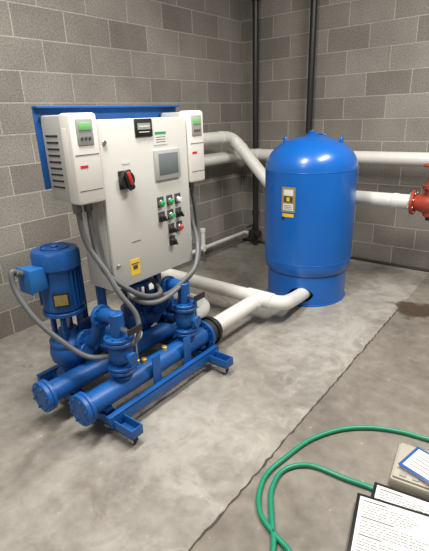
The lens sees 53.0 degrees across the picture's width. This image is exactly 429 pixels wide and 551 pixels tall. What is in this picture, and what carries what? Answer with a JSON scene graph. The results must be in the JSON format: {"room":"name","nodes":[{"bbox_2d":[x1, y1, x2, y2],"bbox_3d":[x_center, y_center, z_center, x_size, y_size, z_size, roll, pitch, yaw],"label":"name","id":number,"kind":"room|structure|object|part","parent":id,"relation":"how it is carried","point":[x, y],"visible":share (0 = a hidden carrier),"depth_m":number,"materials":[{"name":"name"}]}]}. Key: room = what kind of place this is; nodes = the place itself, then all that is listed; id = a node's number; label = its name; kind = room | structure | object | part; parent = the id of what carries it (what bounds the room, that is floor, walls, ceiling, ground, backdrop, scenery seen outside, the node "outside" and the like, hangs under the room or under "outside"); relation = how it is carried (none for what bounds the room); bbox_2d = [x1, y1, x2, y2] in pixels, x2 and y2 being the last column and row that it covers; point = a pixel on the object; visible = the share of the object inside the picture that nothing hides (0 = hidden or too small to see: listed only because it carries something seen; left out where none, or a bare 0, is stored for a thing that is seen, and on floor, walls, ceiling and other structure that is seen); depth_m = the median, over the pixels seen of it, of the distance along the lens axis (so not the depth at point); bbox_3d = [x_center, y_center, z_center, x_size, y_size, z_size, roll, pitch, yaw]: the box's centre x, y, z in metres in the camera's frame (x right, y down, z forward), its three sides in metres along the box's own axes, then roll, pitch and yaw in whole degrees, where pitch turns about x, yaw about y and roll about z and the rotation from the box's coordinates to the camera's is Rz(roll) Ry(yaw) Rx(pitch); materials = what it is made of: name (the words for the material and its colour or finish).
{"room":"plant room","nodes":[
{"label":"plant room","id":0,"kind":"room"},
{"bbox_2d":[0,0,242,339],"bbox_3d":[-1.801,-1.049,2.558,0.200,3.300,6.600,14,25,36],"label":"wall","id":1,"kind":"structure","parent":0,"point":[186,54],"depth_m":3.41,"materials":[{"name":"concrete"}]},
{"bbox_2d":[0,240,428,550],"bbox_3d":[0.225,1.043,1.694,5.200,0.150,7.000,14,25,36],"label":"floor","id":2,"kind":"structure","parent":0,"point":[66,485],"depth_m":2.17,"materials":[{"name":"concrete"}]},
{"bbox_2d":[31,264,232,444],"bbox_3d":[-0.496,-0.050,2.331,0.822,1.500,1.112,14,25,36],"label":"pump","id":3,"kind":"object","parent":2,"relation":"on","point":[183,333],"visible":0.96,"depth_m":2.33,"materials":[{"name":"blue paint"}]},
{"bbox_2d":[14,242,93,376],"bbox_3d":[-0.849,0.211,2.330,0.319,0.764,0.278,-8,21,-16],"label":"pump","id":4,"kind":"object","parent":3,"relation":"attached to","point":[54,270],"visible":0.86,"depth_m":2.23,"materials":[{"name":"blue paint"}]},
{"bbox_2d":[31,105,204,290],"bbox_3d":[-0.402,-0.436,2.307,0.270,0.895,0.925,14,25,36],"label":"control panel","id":5,"kind":"object","parent":3,"relation":"attached to","point":[136,168],"visible":0.99,"depth_m":2.17,"materials":[{"name":"white metal"}]},
{"bbox_2d":[8,188,200,359],"bbox_3d":[-0.463,-0.043,2.354,0.503,0.775,1.109,14,25,36],"label":"conduit","id":6,"kind":"object","parent":5,"relation":"attached to","point":[156,298],"visible":0.93,"depth_m":2.16,"materials":[{"name":"grey plastic"}]},
{"bbox_3d":[-0.501,-0.706,2.282,0.040,0.365,0.925,14,25,36],"label":"mounting plate","id":7,"kind":"part","parent":5,"relation":"part of","materials":[{"name":"blue paint"}]},
{"bbox_2d":[120,276,159,330],"bbox_3d":[-0.535,0.061,2.703,0.319,0.764,0.278,-8,21,-16],"label":"pump","id":8,"kind":"object","parent":3,"relation":"attached to","point":[148,321],"visible":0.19,"depth_m":2.71,"materials":[{"name":"blue paint"}]},
{"bbox_2d":[142,148,428,317],"bbox_3d":[1.190,-0.284,3.127,3.864,1.014,2.264,14,25,36],"label":"pipe","id":9,"kind":"object","parent":3,"relation":"attached to","point":[363,157],"visible":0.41,"depth_m":3.94,"materials":[{"name":"plastic"}]},
{"bbox_2d":[408,163,428,220],"bbox_3d":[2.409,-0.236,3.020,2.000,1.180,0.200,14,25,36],"label":"valve","id":10,"kind":"object","parent":9,"relation":"attached to","point":[420,203],"visible":1,"depth_m":3.44,"materials":[{"name":"paint"}]},
{"bbox_2d":[192,228,247,261],"bbox_3d":[-0.119,-0.331,4.673,0.100,0.370,1.644,15,26,38],"label":"pipe","id":11,"kind":"object","parent":2,"relation":"on","point":[204,246],"visible":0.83,"depth_m":4.76,"materials":[{"name":"plastic"}]},
{"bbox_2d":[188,304,402,550],"bbox_3d":[-0.180,1.056,1.479,0.022,0.001,5.580,14,25,36],"label":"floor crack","id":12,"kind":"structure","parent":2,"relation":"on","point":[365,347],"depth_m":2.03,"materials":[{"name":"black concrete"}]},
{"bbox_2d":[264,129,357,306],"bbox_3d":[0.788,-0.500,3.605,0.733,1.372,0.737,14,25,36],"label":"tank","id":13,"kind":"object","parent":2,"relation":"on","point":[311,179],"visible":0.99,"depth_m":3.32,"materials":[{"name":"blue metal"}]},
{"bbox_2d":[161,131,409,330],"bbox_3d":[0.355,-0.453,3.481,1.869,1.309,1.854,14,25,36],"label":"pipe","id":14,"kind":"object","parent":13,"relation":"attached to","point":[251,299],"visible":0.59,"depth_m":3.51,"materials":[{"name":"plastic"}]},
{"bbox_2d":[256,425,428,550],"bbox_3d":[0.852,0.910,1.744,1.362,0.022,0.872,0,21,6],"label":"garden hose","id":15,"kind":"object","parent":2,"relation":"on","point":[270,526],"visible":0.91,"depth_m":1.89,"materials":[{"name":"rubber"}]},
{"bbox_2d":[371,482,428,513],"bbox_3d":[0.715,0.954,1.589,0.300,0.011,0.380,9,23,28],"label":"framed document","id":16,"kind":"object","parent":2,"relation":"on","point":[380,491],"visible":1,"depth_m":1.73,"materials":[{"name":"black paper"}]},
{"bbox_2d":[347,493,428,550],"bbox_3d":[0.634,0.970,1.522,0.300,0.011,0.400,7,22,24],"label":"framed document","id":17,"kind":"object","parent":16,"relation":"on","point":[377,524],"visible":1,"depth_m":1.59,"materials":[{"name":"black paper"}]},
{"bbox_2d":[389,443,428,499],"bbox_3d":[0.915,0.849,1.836,0.280,0.069,0.240,10,24,30],"label":"case","id":18,"kind":"object","parent":2,"relation":"on","point":[400,479],"visible":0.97,"depth_m":1.79,"materials":[{"name":"beige plastic"}]},
{"bbox_2d":[398,446,428,484],"bbox_3d":[0.917,0.819,1.795,0.160,0.015,0.233,-17,25,-34],"label":"booklet","id":19,"kind":"object","parent":18,"relation":"on","point":[416,462],"visible":1,"depth_m":1.83,"materials":[{"name":"paper"}]},
{"bbox_2d":[241,0,428,268],"bbox_3d":[2.260,-1.571,3.580,5.200,3.300,0.200,14,25,36],"label":"wall","id":20,"kind":"structure","parent":0,"point":[371,76],"depth_m":4.21,"materials":[{"name":"concrete"}]},
{"bbox_2d":[246,0,261,244],"bbox_3d":[0.435,-1.907,4.652,0.130,3.300,0.279,14,25,36],"label":"pipe","id":21,"kind":"object","parent":20,"relation":"attached to","point":[254,233],"visible":0.93,"depth_m":4.69,"materials":[{"name":"metal"}]},
{"bbox_2d":[305,0,317,135],"bbox_3d":[0.978,-1.806,4.331,0.100,3.300,0.139,14,25,36],"label":"pipe","id":22,"kind":"object","parent":20,"relation":"attached to","point":[314,3],"visible":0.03,"depth_m":4.19,"materials":[{"name":"metal"}]},
{"bbox_2d":[242,238,428,271],"bbox_3d":[2.246,-0.008,4.068,4.800,0.028,0.018,14,25,36],"label":"baseboard","id":23,"kind":"structure","parent":20,"relation":"attached to","point":[244,239],"depth_m":4.44,"materials":[{"name":"grey concrete"}]}
]}

